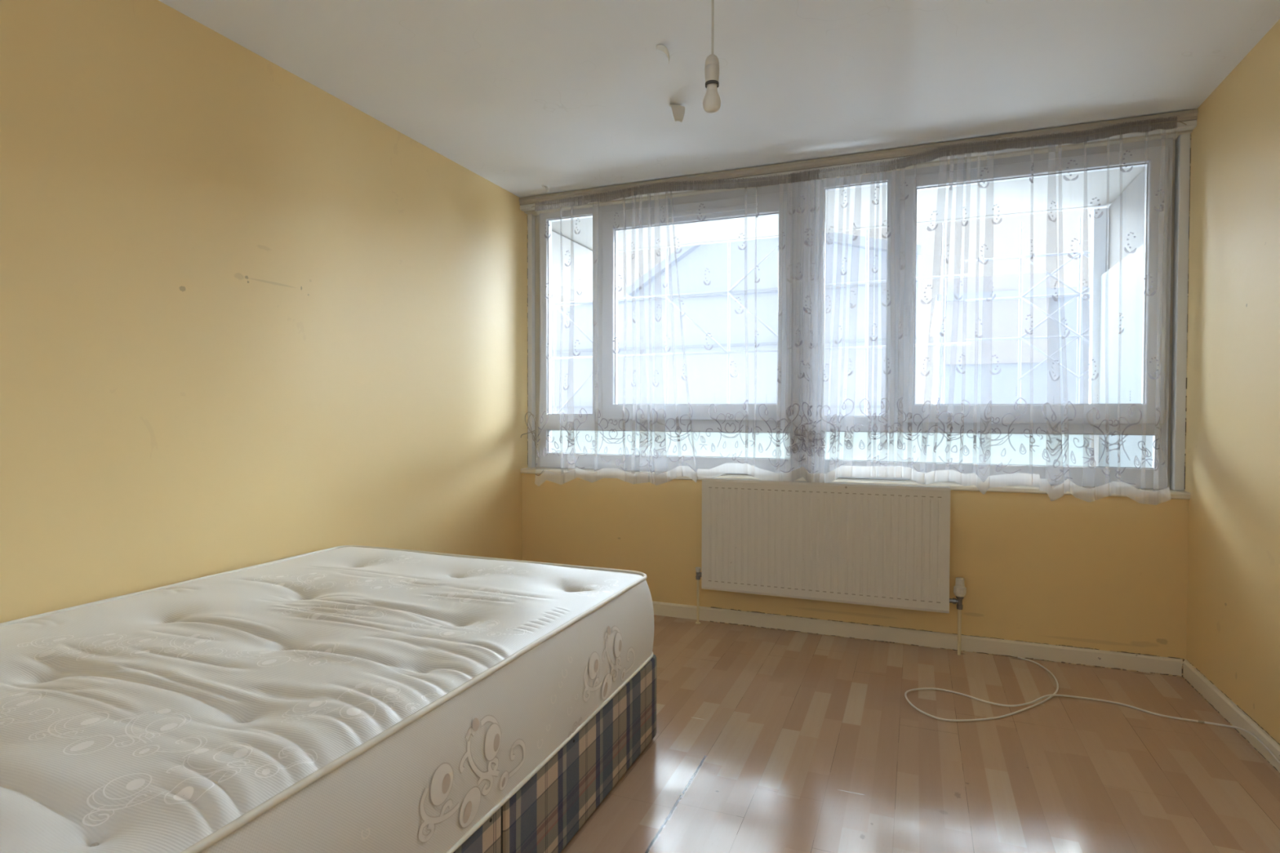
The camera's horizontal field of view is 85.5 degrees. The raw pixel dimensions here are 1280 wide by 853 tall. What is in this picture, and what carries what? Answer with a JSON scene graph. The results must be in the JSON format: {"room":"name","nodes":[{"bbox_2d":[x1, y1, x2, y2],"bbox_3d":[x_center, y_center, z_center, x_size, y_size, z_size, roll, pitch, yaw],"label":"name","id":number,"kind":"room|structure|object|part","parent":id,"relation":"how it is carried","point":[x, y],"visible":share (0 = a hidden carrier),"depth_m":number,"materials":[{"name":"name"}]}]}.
{"room":"bedroom","nodes":[
{"label":"bedroom","id":0,"kind":"room"},
{"bbox_2d":[0,0,528,623],"bbox_3d":[-1.590,-0.121,2.029,0.150,2.350,4.794,1,1,22],"label":"wall","id":1,"kind":"structure","parent":0,"point":[248,317],"depth_m":2.30,"materials":[{"name":"yellow paint"}]},
{"bbox_2d":[520,218,537,466],"bbox_3d":[-0.643,-0.484,4.001,0.115,1.425,0.024,1,1,22],"label":"wire","id":2,"kind":"object","parent":1,"relation":"hanging from","point":[531,431],"visible":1,"depth_m":3.99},
{"bbox_2d":[527,213,535,467],"bbox_3d":[-0.649,-0.510,4.136,0.030,1.508,0.045,1,1,22],"label":"trim","id":3,"kind":"structure","parent":1,"relation":"attached to","point":[531,218],"depth_m":4.12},
{"bbox_2d":[524,129,1192,215],"bbox_3d":[0.838,-1.282,3.548,3.213,0.075,0.146,1,1,22],"label":"trim","id":4,"kind":"structure","parent":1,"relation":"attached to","point":[1175,135],"depth_m":3.22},
{"bbox_2d":[520,120,1196,211],"bbox_3d":[0.800,-1.262,3.454,3.213,0.028,0.038,1,1,22],"label":"trim","id":5,"kind":"structure","parent":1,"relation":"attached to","point":[1192,124],"depth_m":3.18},
{"bbox_2d":[518,108,1198,204],"bbox_3d":[0.799,-1.295,3.452,3.213,0.046,0.060,1,1,22],"label":"curtain rail","id":6,"kind":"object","parent":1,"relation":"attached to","point":[1192,114],"depth_m":3.35,"materials":[{"name":"white plastic"}]},
{"bbox_2d":[531,120,1186,208],"bbox_3d":[0.805,-1.246,3.409,3.110,0.044,0.056,1,1,22],"label":"wire","id":7,"kind":"object","parent":1,"relation":"attached to","point":[1171,121],"visible":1,"depth_m":3.22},
{"bbox_2d":[534,168,818,486],"bbox_3d":[0.135,-0.470,3.665,1.588,1.640,0.024,1,1,22],"label":"curtain","id":8,"kind":"object","parent":7,"relation":"hanging from","point":[727,468],"visible":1,"depth_m":3.65,"materials":[{"name":"white fabric"}]},
{"bbox_2d":[786,115,1177,505],"bbox_3d":[1.461,-0.479,3.134,1.578,1.604,0.028,1,1,22],"label":"curtain","id":9,"kind":"object","parent":7,"relation":"hanging from","point":[1141,496],"visible":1,"depth_m":3.10,"materials":[{"name":"white fabric"}]},
{"bbox_2d":[158,0,1279,197],"bbox_3d":[-0.025,-1.356,1.382,3.513,0.150,4.794,1,1,22],"label":"ceiling","id":10,"kind":"structure","parent":0,"point":[525,96],"depth_m":2.50,"materials":[{"name":"white paint"}]},
{"bbox_2d":[656,44,669,62],"bbox_3d":[0.079,-1.271,2.366,0.044,0.053,0.042,0,1,-1],"label":"flake","id":11,"kind":"object","parent":10,"relation":"attached to","point":[662,47],"visible":1,"depth_m":2.37,"materials":[{"name":"white paint"}]},
{"bbox_2d":[668,104,684,122],"bbox_3d":[0.148,-1.264,2.802,0.060,0.083,0.058,0,1,-17],"label":"flake","id":12,"kind":"object","parent":10,"relation":"attached to","point":[678,111],"visible":1,"depth_m":2.78,"materials":[{"name":"white paint"}]},
{"bbox_2d":[702,0,720,113],"bbox_3d":[0.173,-1.020,1.657,0.080,0.532,0.080,1,1,22],"label":"pendant lamp","id":13,"kind":"object","parent":10,"relation":"hanging from","point":[712,100],"visible":1,"depth_m":1.65,"materials":[{"name":"white plastic"}]},
{"bbox_3d":[0.173,-0.789,1.661,0.044,0.071,0.044,1,1,22],"label":"bulb","id":14,"kind":"part","parent":13,"relation":"part of","materials":[{"name":"white glass"}]},
{"bbox_3d":[0.173,-1.073,1.656,0.009,0.369,0.006,1,1,22],"label":"cord","id":15,"kind":"part","parent":13,"relation":"part of","materials":[{"name":"white plastic"}]},
{"bbox_2d":[521,473,1188,659],"bbox_3d":[0.823,0.659,3.559,3.213,0.742,0.150,1,1,22],"label":"wall","id":16,"kind":"structure","parent":0,"point":[1109,573],"depth_m":3.15,"materials":[{"name":"yellow paint"}]},
{"bbox_2d":[535,215,539,466],"bbox_3d":[-0.611,-0.510,4.171,0.074,1.508,0.048,1,1,22],"label":"trim","id":17,"kind":"structure","parent":16,"relation":"attached to","point":[537,217],"depth_m":4.15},
{"bbox_2d":[539,182,804,475],"bbox_3d":[0.125,-0.502,3.831,1.544,1.505,0.115,1,1,22],"label":"window","id":18,"kind":"structure","parent":16,"relation":"in","point":[773,200],"depth_m":3.80,"materials":[{"name":"white plastic"}]},
{"bbox_3d":[0.291,-0.621,3.769,1.062,1.172,0.073,1,1,22],"label":"sash","id":19,"kind":"part","parent":18,"relation":"part of","materials":[{"name":"white plastic"}]},
{"bbox_2d":[666,203,757,217],"bbox_3d":[0.377,-1.146,3.678,0.495,0.029,0.016,1,1,22],"label":"vent","id":20,"kind":"object","parent":18,"relation":"attached to","point":[718,210],"depth_m":3.67,"materials":[{"name":"white plastic"}]},
{"bbox_3d":[0.736,-0.510,3.535,0.018,0.140,0.018,1,1,22],"label":"lever","id":21,"kind":"part","parent":18,"relation":"part of","materials":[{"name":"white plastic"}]},
{"bbox_2d":[803,180,811,470],"bbox_3d":[0.864,-0.495,3.558,0.030,1.505,0.095,1,1,22],"label":"trim","id":22,"kind":"structure","parent":16,"relation":"attached to","point":[808,184],"depth_m":3.51,"materials":[{"name":"white plastic"}]},
{"bbox_2d":[695,477,966,655],"bbox_3d":[0.889,0.652,3.386,1.280,0.763,0.121,1,1,22],"label":"radiator","id":23,"kind":"object","parent":16,"relation":"attached to","point":[885,545],"visible":1,"depth_m":3.31,"materials":[{"name":"white metal"}]},
{"bbox_3d":[0.858,0.555,3.339,1.162,0.568,0.012,1,1,22],"label":"panel","id":24,"kind":"part","parent":23,"relation":"part of","materials":[{"name":"white metal"}]},
{"bbox_2d":[709,477,949,488],"bbox_3d":[0.871,0.276,3.366,1.159,0.008,0.068,1,1,22],"label":"grille","id":25,"kind":"object","parent":23,"relation":"attached to","point":[724,482],"depth_m":3.37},
{"bbox_2d":[520,466,1190,499],"bbox_3d":[0.826,0.273,3.556,3.213,0.030,0.192,1,1,22],"label":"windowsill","id":26,"kind":"structure","parent":16,"relation":"on","point":[1180,495],"depth_m":3.29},
{"bbox_2d":[652,600,1182,676],"bbox_3d":[0.787,0.995,3.489,3.203,0.077,0.021,1,1,22],"label":"baseboard","id":27,"kind":"structure","parent":16,"relation":"attached to","point":[1122,660],"depth_m":3.25,"materials":[{"name":"white wood"}]},
{"bbox_2d":[808,137,1173,488],"bbox_3d":[1.572,-0.488,3.254,1.511,1.505,0.115,1,1,22],"label":"window","id":28,"kind":"structure","parent":16,"relation":"in","point":[1156,155],"depth_m":3.19,"materials":[{"name":"white plastic"}]},
{"bbox_3d":[1.275,-0.505,3.320,0.018,0.140,0.018,1,1,22],"label":"lever","id":29,"kind":"part","parent":28,"relation":"part of","materials":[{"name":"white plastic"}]},
{"bbox_3d":[1.763,-0.607,3.182,1.068,1.188,0.073,1,1,22],"label":"sash","id":30,"kind":"part","parent":28,"relation":"part of","materials":[{"name":"white plastic"}]},
{"bbox_2d":[1167,139,1175,488],"bbox_3d":[2.314,-0.483,3.004,0.052,1.508,0.050,1,1,22],"label":"trim","id":31,"kind":"structure","parent":16,"relation":"attached to","point":[1174,140],"depth_m":2.99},
{"bbox_2d":[560,614,1279,852],"bbox_3d":[-0.030,1.129,1.429,3.513,0.120,4.794,1,1,22],"label":"floor","id":32,"kind":"structure","parent":0,"point":[766,740],"depth_m":2.20,"materials":[{"name":"brown laminate"}]},
{"bbox_2d":[453,654,656,852],"bbox_3d":[-0.910,0.919,1.701,1.336,0.286,1.895,1,1,22],"label":"base","id":33,"kind":"object","parent":32,"relation":"on","point":[545,814],"visible":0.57,"depth_m":1.78,"materials":[{"name":"multicoloured fabric"}]},
{"bbox_2d":[0,545,653,852],"bbox_3d":[-0.915,0.637,1.682,1.359,0.311,1.947,1,1,22],"label":"mattress","id":34,"kind":"object","parent":33,"relation":"on","point":[344,699],"visible":1,"depth_m":1.35,"materials":[{"name":"white fabric"}]},
{"bbox_2d":[904,657,1279,764],"bbox_3d":[1.684,1.032,2.254,0.873,0.048,1.475,0,1,-29],"label":"cable","id":35,"kind":"object","parent":32,"relation":"on","point":[1036,663],"visible":1,"depth_m":2.58,"materials":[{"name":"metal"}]},
{"bbox_2d":[1183,18,1279,743],"bbox_3d":[1.534,-0.091,0.783,0.150,2.350,4.794,1,1,22],"label":"wall","id":36,"kind":"structure","parent":0,"point":[1233,449],"depth_m":2.46,"materials":[{"name":"yellow paint"}]},
{"bbox_2d":[1169,133,1191,490],"bbox_3d":[2.301,-0.482,2.949,0.038,1.508,0.061,1,1,22],"label":"trim","id":37,"kind":"structure","parent":36,"relation":"attached to","point":[1183,149],"depth_m":2.93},
{"bbox_2d":[1182,658,1279,772],"bbox_3d":[1.449,1.047,0.827,0.021,0.077,4.474,1,1,22],"label":"baseboard","id":38,"kind":"structure","parent":36,"relation":"attached to","point":[1219,700],"depth_m":2.44,"materials":[{"name":"white wood"}]},
{"bbox_3d":[0.730,1.081,4.558,8.400,0.100,1.530,1,1,22],"label":"floor","id":39,"kind":"structure","parent":0,"visible":0},
{"bbox_2d":[551,430,1089,466],"bbox_3d":[0.442,0.475,5.372,5.250,1.080,0.090,1,1,22],"label":"parapet","id":40,"kind":"object","parent":39,"relation":"on","point":[855,453],"visible":0.02,"depth_m":4.88,"materials":[{"name":"white"}]},
{"bbox_2d":[1088,168,1152,467],"bbox_3d":[2.701,-0.112,3.707,0.230,2.485,1.450,1,1,22],"label":"wall","id":41,"kind":"structure","parent":39,"relation":"on","point":[1117,275],"depth_m":3.97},
{"bbox_2d":[551,166,1145,252],"bbox_3d":[0.719,-1.497,4.467,8.400,0.222,1.440,1,1,22],"label":"balcony slab","id":42,"kind":"object","parent":41,"relation":"on","point":[1018,197],"visible":0.22,"depth_m":4.39,"materials":[{"name":"grey paint"}]},
{"bbox_2d":[551,231,592,301],"bbox_3d":[-0.688,-1.206,5.023,0.220,0.370,1.420,1,1,22],"label":"beam","id":43,"kind":"structure","parent":42,"relation":"attached to","point":[565,279],"depth_m":5.20,"materials":[{"name":"grey paint"}]},
{"bbox_3d":[2.887,-0.121,4.375,0.080,2.480,0.070,1,1,22],"label":"post","id":44,"kind":"part","parent":41,"relation":"part of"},
{"bbox_3d":[2.636,0.101,3.699,0.038,2.060,1.340,1,1,22],"label":"panel","id":45,"kind":"part","parent":41,"relation":"part of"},
{"label":"outside","id":46,"kind":"structure","parent":0,"visible":0},
{"bbox_2d":[930,272,1089,404],"bbox_3d":[12.219,0.746,17.159,9.200,8.100,7.300,1,1,22],"label":"block","id":47,"kind":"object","parent":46,"point":[999,318],"visible":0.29,"depth_m":15.03,"materials":[{"name":"white"}]},
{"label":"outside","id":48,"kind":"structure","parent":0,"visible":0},
{"bbox_2d":[551,222,971,416],"bbox_3d":[1.609,0.409,12.683,8.000,8.900,0.116,1,1,22],"label":"scaffolding","id":49,"kind":"object","parent":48,"point":[943,344],"visible":0.3,"depth_m":12.57,"materials":[{"name":"grey metal"}]},
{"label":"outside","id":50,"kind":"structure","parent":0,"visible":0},
{"bbox_2d":[964,216,1090,404],"bbox_3d":[8.084,0.406,13.532,3.200,8.900,0.150,1,1,22],"label":"scaffolding","id":51,"kind":"object","parent":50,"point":[1078,335],"visible":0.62,"depth_m":13.50,"materials":[{"name":"silver metal"}]},
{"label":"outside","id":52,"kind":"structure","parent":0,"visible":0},
{"bbox_2d":[551,232,920,416],"bbox_3d":[1.974,0.328,17.039,9.050,8.900,7.100,1,1,22],"label":"building","id":53,"kind":"structure","parent":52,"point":[756,382],"depth_m":13.52,"materials":[{"name":"white"}]}
]}

